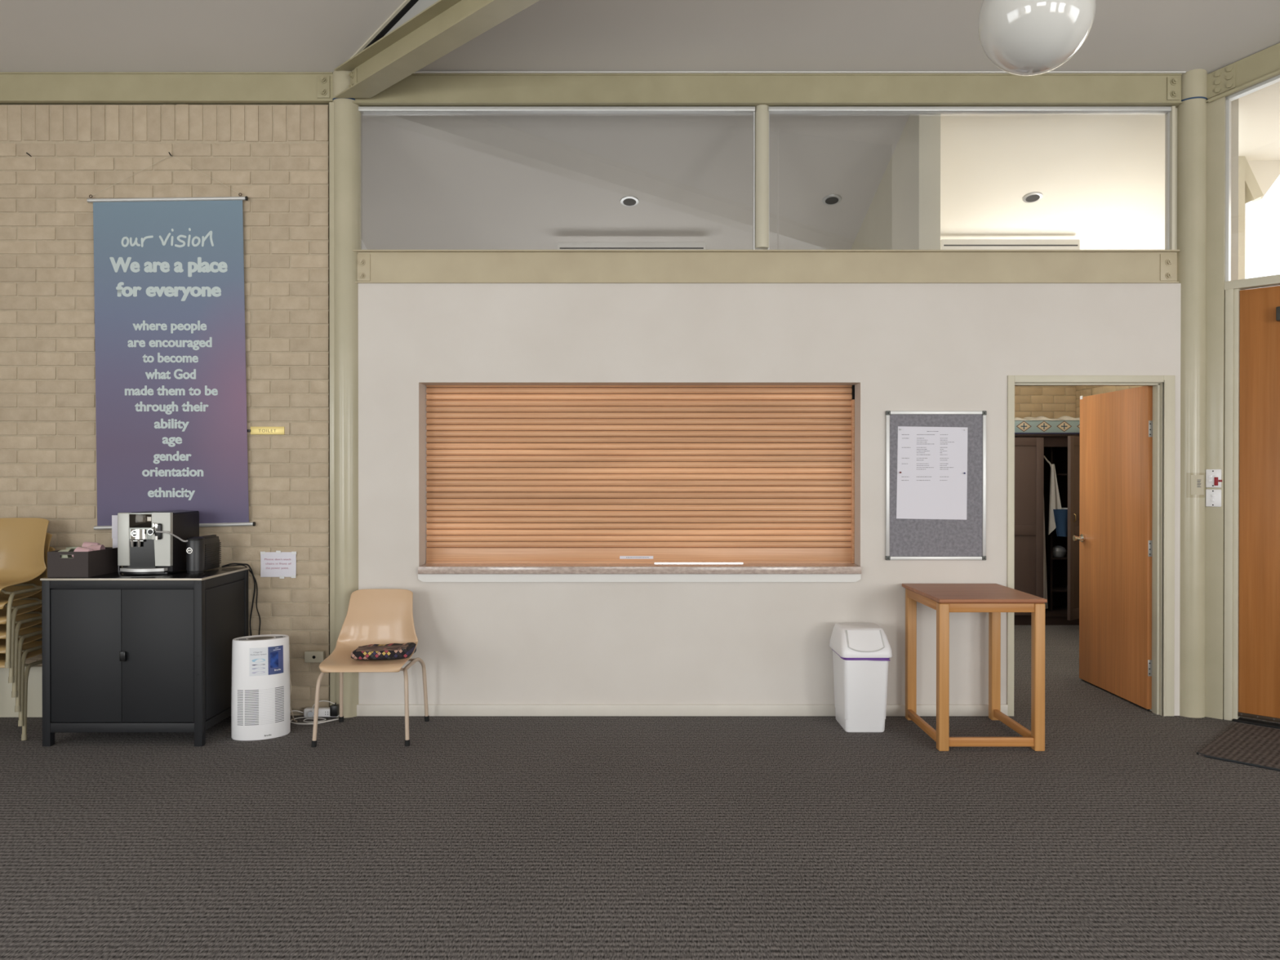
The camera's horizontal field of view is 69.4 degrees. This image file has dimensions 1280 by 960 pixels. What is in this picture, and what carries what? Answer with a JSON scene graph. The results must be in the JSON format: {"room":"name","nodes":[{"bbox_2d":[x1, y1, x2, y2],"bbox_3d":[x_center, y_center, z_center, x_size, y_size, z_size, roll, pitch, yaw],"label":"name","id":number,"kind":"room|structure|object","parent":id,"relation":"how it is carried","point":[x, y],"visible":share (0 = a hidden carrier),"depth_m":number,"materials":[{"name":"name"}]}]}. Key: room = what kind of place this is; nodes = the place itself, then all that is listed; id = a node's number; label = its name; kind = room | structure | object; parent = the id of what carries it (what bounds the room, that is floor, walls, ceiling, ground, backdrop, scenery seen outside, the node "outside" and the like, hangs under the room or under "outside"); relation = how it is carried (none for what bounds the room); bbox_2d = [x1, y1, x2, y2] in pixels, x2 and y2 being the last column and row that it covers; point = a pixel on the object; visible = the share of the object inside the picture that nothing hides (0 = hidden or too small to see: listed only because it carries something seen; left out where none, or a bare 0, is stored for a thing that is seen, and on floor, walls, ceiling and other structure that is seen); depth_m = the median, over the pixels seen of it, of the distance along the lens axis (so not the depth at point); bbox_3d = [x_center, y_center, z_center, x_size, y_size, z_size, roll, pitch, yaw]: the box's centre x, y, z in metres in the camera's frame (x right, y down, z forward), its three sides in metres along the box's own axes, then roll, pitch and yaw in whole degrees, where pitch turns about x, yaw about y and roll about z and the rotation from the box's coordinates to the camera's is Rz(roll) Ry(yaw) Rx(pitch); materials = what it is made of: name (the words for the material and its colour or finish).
{"room":"community hall","nodes":[
{"label":"community hall","id":0,"kind":"room"},
{"bbox_2d":[361,240,367,249],"bbox_3d":[-0.300,-0.537,6.958,3.999,3.900,2.600,0,0,0],"label":"wall","id":1,"kind":"structure","parent":0,"point":[363,246],"depth_m":7.36,"materials":[{"name":"white paint"}]},
{"bbox_2d":[384,0,438,35],"bbox_3d":[0.531,-3.043,3.248,6.300,1.224,0.024,0,0,45],"label":"wall","id":2,"kind":"structure","parent":0,"point":[421,5],"depth_m":4.97,"materials":[{"name":"grey paint"}]},
{"bbox_2d":[350,0,410,57],"bbox_3d":[0.501,-3.043,3.217,6.300,1.216,0.014,0,0,45],"label":"trim","id":3,"kind":"structure","parent":2,"relation":"attached to","point":[405,2],"depth_m":5.15,"materials":[{"name":"beige paint"}]},
{"bbox_2d":[362,0,418,50],"bbox_3d":[0.521,-3.036,3.224,6.280,1.224,0.024,0,0,45],"label":"trim","id":4,"kind":"structure","parent":2,"relation":"attached to","point":[411,2],"depth_m":5.10,"materials":[{"name":"black"}]},
{"bbox_2d":[0,104,1181,715],"bbox_3d":[-1.198,-0.419,5.683,8.949,3.676,0.250,0,0,0],"label":"wall","id":5,"kind":"structure","parent":0,"point":[901,346],"depth_m":5.56,"materials":[{"name":"paint"}]},
{"bbox_2d":[0,665,42,717],"bbox_3d":[-4.534,1.268,5.545,2.132,0.304,0.038,0,0,0],"label":"wall panel","id":6,"kind":"object","parent":5,"relation":"attached to","point":[34,702],"visible":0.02,"depth_m":5.53,"materials":[{"name":"beige paint"}]},
{"bbox_2d":[0,71,333,104],"bbox_3d":[-3.719,-2.351,5.553,3.762,0.172,0.112,0,0,0],"label":"steel beam","id":7,"kind":"structure","parent":5,"relation":"on","point":[15,87],"depth_m":5.53,"materials":[{"name":"metal"}]},
{"bbox_2d":[247,426,284,434],"bbox_3d":[-2.251,-0.297,5.552,0.226,0.047,0.010,0,0,0],"label":"sign","id":8,"kind":"object","parent":5,"relation":"attached to","point":[254,430],"visible":1,"depth_m":5.55,"materials":[{"name":"gold metal"}]},
{"bbox_2d":[260,551,296,578],"bbox_3d":[-2.172,0.508,5.555,0.216,0.168,0.005,0,0,0],"label":"paper notice","id":9,"kind":"object","parent":5,"relation":"attached to","point":[279,564],"visible":1,"depth_m":5.56,"materials":[{"name":"white paper"}]},
{"bbox_2d":[304,650,324,662],"bbox_3d":[-1.950,1.060,5.544,0.112,0.066,0.040,0,0,0],"label":"wall outlet","id":10,"kind":"object","parent":5,"relation":"attached to","point":[310,656],"visible":0.85,"depth_m":5.52,"materials":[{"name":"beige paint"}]},
{"bbox_2d":[328,266,329,502],"bbox_3d":[-1.865,-0.419,5.594,0.019,3.678,0.048,0,0,0],"label":"trim","id":11,"kind":"structure","parent":5,"relation":"attached to","point":[329,266],"depth_m":5.57,"materials":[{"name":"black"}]},
{"bbox_2d":[417,562,861,582],"bbox_3d":[-0.003,0.565,5.695,2.658,0.094,0.335,0,0,0],"label":"countertop","id":12,"kind":"structure","parent":5,"relation":"attached to","point":[656,571],"depth_m":5.54,"materials":[{"name":"stone"}]},
{"bbox_2d":[426,385,854,563],"bbox_3d":[0.000,-0.085,5.735,2.652,1.204,0.050,0,0,0],"label":"roller shutter","id":13,"kind":"object","parent":5,"relation":"attached to","point":[516,473],"visible":0.96,"depth_m":5.73,"materials":[{"name":"orange wood"}]},
{"bbox_2d":[356,704,1007,715],"bbox_3d":[0.235,1.385,5.560,3.952,0.069,0.014,0,0,0],"label":"baseboard","id":14,"kind":"structure","parent":5,"relation":"attached to","point":[362,709],"depth_m":5.55,"materials":[{"name":"paint"}]},
{"bbox_2d":[352,249,1179,283],"bbox_3d":[0.743,-1.280,5.573,4.968,0.195,0.102,0,0,0],"label":"steel beam","id":15,"kind":"structure","parent":5,"relation":"on","point":[374,266],"depth_m":5.55,"materials":[{"name":"metal"}]},
{"bbox_2d":[358,106,755,249],"bbox_3d":[-0.513,-1.810,5.584,2.413,0.870,0.055,0,0,0],"label":"window","id":16,"kind":"structure","parent":15,"relation":"on","point":[363,110],"depth_m":5.56,"materials":[{"name":"silver metal"}]},
{"bbox_2d":[755,104,768,249],"bbox_3d":[0.738,-1.834,5.591,0.086,0.873,0.086,0,0,0],"label":"window post","id":17,"kind":"object","parent":15,"relation":"on","point":[762,113],"visible":0.94,"depth_m":5.55,"materials":[{"name":"beige metal"}]},
{"bbox_2d":[767,106,1177,249],"bbox_3d":[2.016,-1.811,5.597,2.486,0.872,0.090,0,0,0],"label":"window","id":18,"kind":"structure","parent":15,"relation":"attached to","point":[772,110],"depth_m":5.57,"materials":[{"name":"silver metal"}]},
{"bbox_2d":[884,410,986,559],"bbox_3d":[1.776,0.033,5.548,0.603,0.897,0.022,0,0,0],"label":"notice board","id":19,"kind":"object","parent":5,"relation":"attached to","point":[906,539],"visible":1,"depth_m":5.55,"materials":[{"name":"grey fabric"}]},
{"bbox_2d":[896,426,967,519],"bbox_3d":[1.753,-0.042,5.546,0.427,0.560,0.001,0,0,0],"label":"list","id":20,"kind":"object","parent":19,"relation":"attached to","point":[932,461],"visible":1,"depth_m":5.55,"materials":[{"name":"white paper"}]},
{"bbox_2d":[1006,375,1174,716],"bbox_3d":[2.710,0.396,5.614,1.003,2.048,0.145,0,0,0],"label":"trim","id":21,"kind":"structure","parent":5,"relation":"attached to","point":[1163,423],"depth_m":5.55,"materials":[{"name":"beige paint"}]},
{"bbox_2d":[1072,386,1152,709],"bbox_3d":[3.104,0.407,6.101,0.108,1.996,0.892,0,0,-1],"label":"door","id":22,"kind":"structure","parent":5,"relation":"in","point":[1114,538],"depth_m":6.03,"materials":[{"name":"orange wood"}]},
{"bbox_2d":[1205,488,1221,506],"bbox_3d":[3.411,0.107,5.497,0.080,0.104,0.017,0,0,45],"label":"light switch","id":23,"kind":"object","parent":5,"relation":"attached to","point":[1213,496],"visible":1,"depth_m":5.49,"materials":[{"name":"white plastic"}]},
{"bbox_2d":[1205,469,1222,487],"bbox_3d":[3.412,-0.009,5.493,0.086,0.109,0.020,0,0,45],"label":"light switch","id":24,"kind":"object","parent":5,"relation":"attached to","point":[1213,477],"visible":1,"depth_m":5.49,"materials":[{"name":"white plastic"}]},
{"bbox_2d":[1204,96,1225,719],"bbox_3d":[3.444,-0.425,5.530,0.100,3.690,0.080,0,0,45],"label":"trim","id":25,"kind":"structure","parent":5,"relation":"attached to","point":[1215,109],"depth_m":5.49,"materials":[{"name":"paint"}]},
{"bbox_3d":[-2.815,-1.953,5.545,0.016,0.020,0.033,0,0,0],"label":"wall hook","id":26,"kind":"object","parent":5,"relation":"attached to","visible":0},
{"bbox_2d":[86,155,255,529],"bbox_3d":[-2.805,-0.824,5.534,0.994,2.247,0.026,0,0,0],"label":"banner","id":27,"kind":"object","parent":26,"relation":"hanging from","point":[170,341],"visible":1,"depth_m":5.54,"materials":[{"name":"fabric"}]},
{"bbox_2d":[0,625,1279,959],"bbox_3d":[0.625,1.493,2.817,12.650,0.120,14.700,0,0,0],"label":"floor","id":28,"kind":"structure","parent":0,"point":[479,837],"depth_m":3.65,"materials":[{"name":"grey carpet"}]},
{"bbox_2d":[0,637,42,740],"bbox_3d":[-3.615,1.030,5.296,0.526,0.785,0.534,0,0,0],"label":"chair","id":29,"kind":"object","parent":28,"relation":"on","point":[35,643],"visible":0.13,"depth_m":5.10,"materials":[{"name":"plastic"}]},
{"bbox_2d":[0,622,42,726],"bbox_3d":[-3.619,0.947,5.276,0.526,0.785,0.534,0,0,0],"label":"chair","id":30,"kind":"object","parent":29,"relation":"on","point":[37,637],"visible":0.21,"depth_m":5.09,"materials":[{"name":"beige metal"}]},
{"bbox_2d":[0,607,41,711],"bbox_3d":[-3.623,0.864,5.255,0.526,0.785,0.534,0,0,0],"label":"chair","id":31,"kind":"object","parent":30,"relation":"on","point":[23,616],"visible":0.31,"depth_m":5.09,"materials":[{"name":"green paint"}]},
{"bbox_2d":[0,546,55,697],"bbox_3d":[-3.627,0.781,5.235,0.526,0.785,0.534,0,0,0],"label":"chair","id":32,"kind":"object","parent":31,"relation":"on","point":[17,602],"visible":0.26,"depth_m":5.13,"materials":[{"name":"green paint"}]},
{"bbox_2d":[0,532,52,683],"bbox_3d":[-3.631,0.699,5.215,0.526,0.785,0.534,0,0,0],"label":"chair","id":33,"kind":"object","parent":32,"relation":"on","point":[4,597],"visible":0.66,"depth_m":5.25,"materials":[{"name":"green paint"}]},
{"bbox_2d":[0,517,49,668],"bbox_3d":[-3.635,0.616,5.194,0.526,0.785,0.534,0,0,0],"label":"chair","id":34,"kind":"object","parent":33,"relation":"on","point":[22,540],"visible":0.94,"depth_m":5.36,"materials":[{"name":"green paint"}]},
{"bbox_2d":[40,567,248,746],"bbox_3d":[-2.765,0.972,5.217,0.862,0.899,0.605,0,0,0],"label":"base cabinet","id":35,"kind":"object","parent":28,"relation":"on","point":[122,653],"visible":0.88,"depth_m":4.93,"materials":[{"name":"black wood"}]},
{"bbox_2d":[47,546,121,577],"bbox_3d":[-3.082,0.454,5.136,0.220,0.137,0.322,0,0,0],"label":"storage box","id":36,"kind":"object","parent":35,"relation":"on","point":[97,562],"visible":0.91,"depth_m":4.98,"materials":[{"name":"grey"}]},
{"bbox_2d":[57,548,75,557],"bbox_3d":[-3.119,0.415,5.043,0.086,0.088,0.112,0,0,8],"label":"packet","id":37,"kind":"object","parent":36,"relation":"in","point":[68,549],"visible":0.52,"depth_m":5.01,"materials":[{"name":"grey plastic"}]},
{"bbox_2d":[71,546,94,557],"bbox_3d":[-3.036,0.409,5.036,0.083,0.086,0.113,0,0,8],"label":"packet","id":38,"kind":"object","parent":36,"relation":"in","point":[78,548],"visible":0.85,"depth_m":5.03,"materials":[{"name":"pink paper"}]},
{"bbox_2d":[81,542,100,547],"bbox_3d":[-3.096,0.392,5.210,0.081,0.085,0.114,0,0,-9],"label":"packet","id":39,"kind":"object","parent":36,"relation":"in","point":[85,544],"visible":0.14,"depth_m":5.20,"materials":[{"name":"pink paper"}]},
{"bbox_2d":[86,544,105,551],"bbox_3d":[-3.044,0.404,5.173,0.081,0.085,0.114,0,0,-9],"label":"packet","id":40,"kind":"object","parent":36,"relation":"in","point":[100,547],"visible":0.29,"depth_m":5.14,"materials":[{"name":"pink paper"}]},
{"bbox_2d":[111,515,119,571],"bbox_3d":[-2.986,0.361,5.292,0.043,0.321,0.060,0,0,0],"label":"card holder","id":41,"kind":"object","parent":35,"relation":"on","point":[114,517],"visible":0.54,"depth_m":5.26,"materials":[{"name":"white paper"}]},
{"bbox_2d":[117,510,199,574],"bbox_3d":[-2.742,0.349,5.251,0.294,0.346,0.392,0,0,0],"label":"coffee machine","id":42,"kind":"object","parent":35,"relation":"on","point":[141,550],"visible":0.98,"depth_m":5.11,"materials":[{"name":"silver"}]},
{"bbox_2d":[120,567,167,572],"bbox_3d":[-2.749,0.495,5.109,0.256,0.016,0.107,0,0,0],"label":"drip tray","id":43,"kind":"object","parent":42,"relation":"on","point":[124,569],"depth_m":5.08,"materials":[{"name":"silver metal"}]},
{"bbox_2d":[155,530,187,542],"bbox_3d":[-2.578,0.314,5.128,0.196,0.067,0.042,0,0,-39],"label":"hose","id":44,"kind":"object","parent":42,"relation":"attached to","point":[156,531],"visible":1,"depth_m":5.10,"materials":[{"name":"grey plastic"}]},
{"bbox_2d":[186,534,221,573],"bbox_3d":[-2.506,0.420,5.310,0.094,0.204,0.303,0,0,0],"label":"cooler","id":45,"kind":"object","parent":35,"relation":"on","point":[202,553],"visible":1,"depth_m":5.20,"materials":[{"name":"black"}]},
{"bbox_2d":[223,564,260,635],"bbox_3d":[-2.328,0.953,5.522,0.300,0.898,0.052,0,0,-14],"label":"power cable","id":46,"kind":"object","parent":45,"relation":"hanging from","point":[230,565],"visible":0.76,"depth_m":5.55,"materials":[{"name":"black rubber"}]},
{"bbox_2d":[221,563,255,635],"bbox_3d":[-2.339,0.947,5.509,0.275,0.911,0.070,0,0,-15],"label":"power cable","id":47,"kind":"object","parent":35,"relation":"hanging from","point":[250,567],"visible":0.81,"depth_m":5.53,"materials":[{"name":"black rubber"}]},
{"bbox_2d":[231,634,290,740],"bbox_3d":[-2.110,1.149,5.145,0.289,0.545,0.218,0,0,0],"label":"air purifier","id":48,"kind":"object","parent":28,"relation":"on","point":[260,696],"visible":1,"depth_m":5.06,"materials":[{"name":"white plastic"}]},
{"bbox_2d":[270,651,278,667],"bbox_3d":[-2.014,0.991,5.092,0.044,0.086,0.002,0,0,-42],"label":"picture","id":49,"kind":"object","parent":48,"relation":"attached to","point":[273,655],"depth_m":5.09},
{"bbox_2d":[289,679,297,722],"bbox_3d":[-2.013,1.195,5.354,0.042,0.457,0.242,0,0,-15],"label":"lead","id":50,"kind":"object","parent":48,"relation":"attached to","point":[293,719],"visible":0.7,"depth_m":5.30,"materials":[{"name":"beige plastic"}]},
{"bbox_2d":[290,716,325,722],"bbox_3d":[-1.957,1.414,5.454,0.207,0.006,0.108,0,0,0],"label":"lead","id":51,"kind":"object","parent":28,"relation":"on","point":[312,717],"visible":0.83,"depth_m":5.47,"materials":[{"name":"white"}]},
{"bbox_2d":[290,718,338,724],"bbox_3d":[-1.938,1.415,5.415,0.312,0.009,0.114,0,0,0],"label":"lead","id":52,"kind":"object","parent":28,"relation":"on","point":[335,718],"visible":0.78,"depth_m":5.38,"materials":[{"name":"white plastic"}]},
{"bbox_2d":[303,702,339,717],"bbox_3d":[-1.893,1.363,5.494,0.218,0.098,0.095,0,0,0],"label":"power strip","id":53,"kind":"object","parent":28,"relation":"on","point":[333,710],"visible":0.87,"depth_m":5.49,"materials":[{"name":"white plastic"}]},
{"bbox_2d":[311,700,334,711],"bbox_3d":[-1.872,1.338,5.471,0.135,0.063,0.019,0,0,-2],"label":"lead","id":54,"kind":"object","parent":53,"relation":"attached to","point":[320,700],"visible":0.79,"depth_m":5.47,"materials":[{"name":"white plastic"}]},
{"bbox_2d":[332,70,361,717],"bbox_3d":[-1.772,-0.555,5.590,0.171,3.950,0.171,0,0,0],"label":"steel column","id":55,"kind":"structure","parent":28,"relation":"on","point":[347,116],"depth_m":5.51,"materials":[{"name":"metal"}]},
{"bbox_2d":[328,102,334,706],"bbox_3d":[-1.841,-0.419,5.568,0.033,3.678,0.080,0,0,0],"label":"strip","id":56,"kind":"object","parent":55,"relation":"attached to","point":[331,104],"visible":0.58,"depth_m":5.53,"materials":[{"name":"paint"}]},
{"bbox_2d":[333,0,539,97],"bbox_3d":[0.533,-2.345,3.249,6.494,0.172,0.152,0,0,45],"label":"steel beam","id":57,"kind":"structure","parent":55,"relation":"attached to","point":[444,26],"depth_m":4.92,"materials":[{"name":"metal"}]},
{"bbox_2d":[352,73,1182,106],"bbox_3d":[0.759,-2.340,5.553,4.958,0.176,0.112,0,0,0],"label":"steel beam","id":58,"kind":"structure","parent":55,"relation":"attached to","point":[415,90],"depth_m":5.53,"materials":[{"name":"paint"}]},
{"bbox_2d":[311,588,429,746],"bbox_3d":[-1.498,1.031,5.181,0.526,0.785,0.534,0,0,-2],"label":"chair","id":59,"kind":"object","parent":28,"relation":"on","point":[381,616],"visible":0.88,"depth_m":5.34,"materials":[{"name":"beige plastic"}]},
{"bbox_2d":[351,642,416,659],"bbox_3d":[-1.435,0.954,5.184,0.314,0.078,0.200,0,0,0],"label":"cushion","id":60,"kind":"object","parent":59,"relation":"on","point":[391,651],"visible":1,"depth_m":5.09,"materials":[{"name":"fabric"}]},
{"bbox_2d":[829,622,892,732],"bbox_3d":[1.272,1.134,5.339,0.290,0.574,0.372,0,0,0],"label":"bin","id":61,"kind":"object","parent":28,"relation":"on","point":[862,652],"visible":1,"depth_m":5.20,"materials":[{"name":"white plastic"}]},
{"bbox_2d":[902,583,1047,751],"bbox_3d":[1.851,1.022,5.185,0.573,0.800,0.709,0,0,0],"label":"side table","id":62,"kind":"object","parent":28,"relation":"on","point":[994,599],"visible":1,"depth_m":4.86,"materials":[{"name":"brown wood"}]},
{"bbox_2d":[1013,434,1079,625],"bbox_3d":[3.850,0.481,9.040,1.120,1.845,0.906,0,0,0],"label":"wardrobe","id":63,"kind":"object","parent":28,"relation":"on","point":[1032,470],"visible":0.4,"depth_m":8.92,"materials":[{"name":"black"}]},
{"bbox_2d":[1043,497,1047,608],"bbox_3d":[3.924,0.669,8.993,0.098,1.164,0.056,0,0,0],"label":"robe","id":64,"kind":"object","parent":63,"relation":"hanging from","point":[1045,587],"visible":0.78,"depth_m":8.98,"materials":[{"name":"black fabric"}]},
{"bbox_2d":[1014,415,1079,434],"bbox_3d":[3.840,-0.536,9.058,1.080,0.187,0.258,0,0,0],"label":"roll","id":65,"kind":"object","parent":63,"relation":"on","point":[1065,424],"visible":0.51,"depth_m":8.94,"materials":[{"name":"multicoloured fabric"}]},
{"bbox_2d":[1044,455,1062,534],"bbox_3d":[4.023,0.149,9.011,0.186,0.775,0.056,0,0,0],"label":"vestment","id":66,"kind":"object","parent":63,"relation":"hanging from","point":[1055,500],"visible":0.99,"depth_m":9.01,"materials":[{"name":"white fabric"}]},
{"bbox_2d":[1052,545,1066,556],"bbox_3d":[4.161,0.708,9.193,0.150,0.110,0.150,0,0,0],"label":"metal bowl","id":67,"kind":"object","parent":63,"relation":"on","point":[1058,551],"visible":0.9,"depth_m":9.14,"materials":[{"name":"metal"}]},
{"bbox_2d":[1052,586,1067,591],"bbox_3d":[4.223,1.093,9.285,0.315,0.018,0.360,0,0,0],"label":"shelf","id":68,"kind":"object","parent":63,"relation":"attached to","point":[1055,588],"depth_m":9.20,"materials":[{"name":"black"}]},
{"bbox_2d":[1052,554,1067,559],"bbox_3d":[4.223,0.773,9.284,0.315,0.018,0.360,0,0,0],"label":"shelf","id":69,"kind":"object","parent":63,"relation":"attached to","point":[1065,557],"depth_m":9.10,"materials":[{"name":"black"}]},
{"bbox_2d":[1053,509,1067,536],"bbox_3d":[4.091,0.416,8.972,0.152,0.264,0.056,0,0,0],"label":"cloth","id":70,"kind":"object","parent":63,"relation":"hanging from","point":[1060,516],"visible":0.94,"depth_m":8.96,"materials":[{"name":"fabric"}]},
{"bbox_2d":[1175,68,1207,718],"bbox_3d":[3.328,-0.555,5.590,0.171,3.950,0.171,0,0,0],"label":"steel column","id":71,"kind":"structure","parent":28,"relation":"on","point":[1192,112],"depth_m":5.52,"materials":[{"name":"metal"}]},
{"bbox_2d":[1186,472,1205,497],"bbox_3d":[3.328,0.031,5.518,0.116,0.148,0.024,0,0,0],"label":"notice","id":72,"kind":"object","parent":71,"relation":"attached to","point":[1195,482],"visible":1,"depth_m":5.51,"materials":[{"name":"beige paper"}]},
{"bbox_2d":[1205,42,1279,102],"bbox_3d":[5.148,-2.800,3.798,4.933,1.124,0.104,0,0,45],"label":"steel beam","id":73,"kind":"structure","parent":71,"relation":"attached to","point":[1263,65],"depth_m":5.39,"materials":[{"name":"metal"}]},
{"bbox_2d":[1196,723,1279,771],"bbox_3d":[3.610,1.418,4.632,1.253,0.012,0.846,0,0,45],"label":"door mat","id":74,"kind":"object","parent":28,"relation":"on","point":[1242,744],"visible":1,"depth_m":4.89,"materials":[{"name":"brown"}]},
{"bbox_2d":[1232,285,1279,728],"bbox_3d":[3.850,0.153,5.126,0.950,2.537,0.100,0,0,45],"label":"door","id":75,"kind":"structure","parent":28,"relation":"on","point":[1259,629],"depth_m":5.37,"materials":[{"name":"orange wood"}]},
{"bbox_2d":[0,0,1279,74],"bbox_3d":[0.625,-3.109,0.550,12.650,1.460,10.210,0,0,0],"label":"ceiling","id":76,"kind":"structure","parent":0,"point":[1211,36],"depth_m":5.22,"materials":[{"name":"white paint"}]},
{"bbox_2d":[413,71,1186,73],"bbox_3d":[0.815,-2.431,5.511,4.874,0.006,0.015,0,0,0],"label":"trim","id":77,"kind":"structure","parent":76,"relation":"attached to","point":[416,72],"depth_m":5.50,"materials":[{"name":"white paint"}]},
{"bbox_2d":[977,0,1096,75],"bbox_3d":[1.238,-2.211,2.890,0.340,1.863,0.340,0,0,0],"label":"globe pendant lamp","id":78,"kind":"object","parent":76,"relation":"hanging from","point":[1021,37],"visible":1,"depth_m":2.80,"materials":[{"name":"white glass"}]},
{"bbox_2d":[360,97,1239,249],"bbox_3d":[1.150,-1.772,7.897,6.900,1.287,4.510,0,0,0],"label":"ceiling","id":79,"kind":"structure","parent":0,"point":[428,181],"depth_m":6.49,"materials":[{"name":"white paint"}]},
{"bbox_2d":[620,195,639,206],"bbox_3d":[-0.076,-2.041,6.768,0.140,0.042,0.135,0,0,0],"label":"recessed light","id":80,"kind":"object","parent":79,"relation":"in","point":[627,201],"visible":1,"depth_m":6.75,"materials":[{"name":"silver metal"}]},
{"bbox_2d":[557,242,706,249],"bbox_3d":[-0.066,-1.813,7.255,1.165,0.100,0.053,0,0,0],"label":"fitting","id":81,"kind":"object","parent":79,"relation":"attached to","point":[561,246],"visible":0.58,"depth_m":7.23,"materials":[{"name":"white paint"}]},
{"bbox_2d":[822,194,841,204],"bbox_3d":[1.401,-2.046,6.750,0.140,0.042,0.135,0,0,0],"label":"recessed light","id":82,"kind":"object","parent":79,"relation":"in","point":[831,199],"visible":1,"depth_m":6.73,"materials":[{"name":"silver metal"}]},
{"bbox_2d":[940,239,1079,249],"bbox_3d":[2.893,-1.831,7.235,1.085,0.100,0.053,0,0,0],"label":"fitting","id":83,"kind":"object","parent":79,"relation":"attached to","point":[945,244],"visible":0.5,"depth_m":7.21,"materials":[{"name":"white paint"}]},
{"bbox_2d":[1022,191,1043,203],"bbox_3d":[2.855,-2.054,6.720,0.140,0.042,0.135,0,0,0],"label":"recessed light","id":84,"kind":"object","parent":79,"relation":"in","point":[1033,197],"visible":1,"depth_m":6.71,"materials":[{"name":"silver metal"}]},
{"bbox_2d":[850,114,940,249],"bbox_3d":[1.764,-0.474,7.695,0.130,3.769,4.125,0,0,0],"label":"wall partition","id":85,"kind":"structure","parent":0,"point":[904,211],"depth_m":5.82,"materials":[{"name":"beige paint"}]},
{"bbox_2d":[1014,386,1075,418],"bbox_3d":[3.100,0.011,9.585,2.800,2.780,0.091,0,0,0],"label":"wall","id":86,"kind":"structure","parent":0,"point":[1049,402],"depth_m":9.54,"materials":[{"name":"beige brick"}]},
{"bbox_2d":[1075,386,1141,417],"bbox_3d":[4.544,0.036,8.530,0.091,2.740,2.140,0,0,0],"label":"wall","id":87,"kind":"structure","parent":0,"point":[1084,391],"depth_m":9.22,"materials":[{"name":"beige brick"}]},
{"bbox_2d":[1231,98,1238,280],"bbox_3d":[4.389,-0.471,7.593,0.592,3.762,4.138,0,0,14],"label":"wall","id":88,"kind":"structure","parent":0,"point":[1234,104],"depth_m":5.65,"materials":[{"name":"white paint"}]},
{"bbox_2d":[1238,81,1279,160],"bbox_3d":[5.310,-2.385,4.524,3.380,0.060,4.850,0,0,0],"label":"ceiling","id":89,"kind":"structure","parent":0,"point":[1259,111],"depth_m":6.14,"materials":[{"name":"white paint"}]},
{"bbox_2d":[1244,160,1279,279],"bbox_3d":[5.680,-0.686,6.907,2.640,4.200,0.100,0,0,0],"label":"wall","id":90,"kind":"structure","parent":0,"point":[1265,173],"depth_m":6.85,"materials":[{"name":"white paint"}]},
{"bbox_2d":[1238,155,1262,279],"bbox_3d":[4.390,-0.608,6.797,0.330,4.044,0.120,0,0,0],"label":"frame","id":91,"kind":"object","parent":90,"relation":"attached to","point":[1249,189],"visible":0.19,"depth_m":6.73,"materials":[{"name":"beige paint"}]},
{"bbox_3d":[5.588,-0.967,3.439,2.748,4.794,2.748,0,0,0],"label":"wall","id":92,"kind":"structure","parent":0,"visible":0},
{"bbox_2d":[1223,274,1279,720],"bbox_3d":[3.857,0.124,5.132,0.082,2.595,1.050,0,0,-45],"label":"trim","id":93,"kind":"structure","parent":92,"relation":"attached to","point":[1233,288],"depth_m":5.45,"materials":[{"name":"beige paint"}]},
{"bbox_2d":[1225,74,1279,281],"bbox_3d":[3.861,-1.821,5.127,1.050,1.298,0.050,0,0,45],"label":"window","id":94,"kind":"structure","parent":92,"relation":"in","point":[1273,80],"depth_m":5.47,"materials":[{"name":"silver metal"}]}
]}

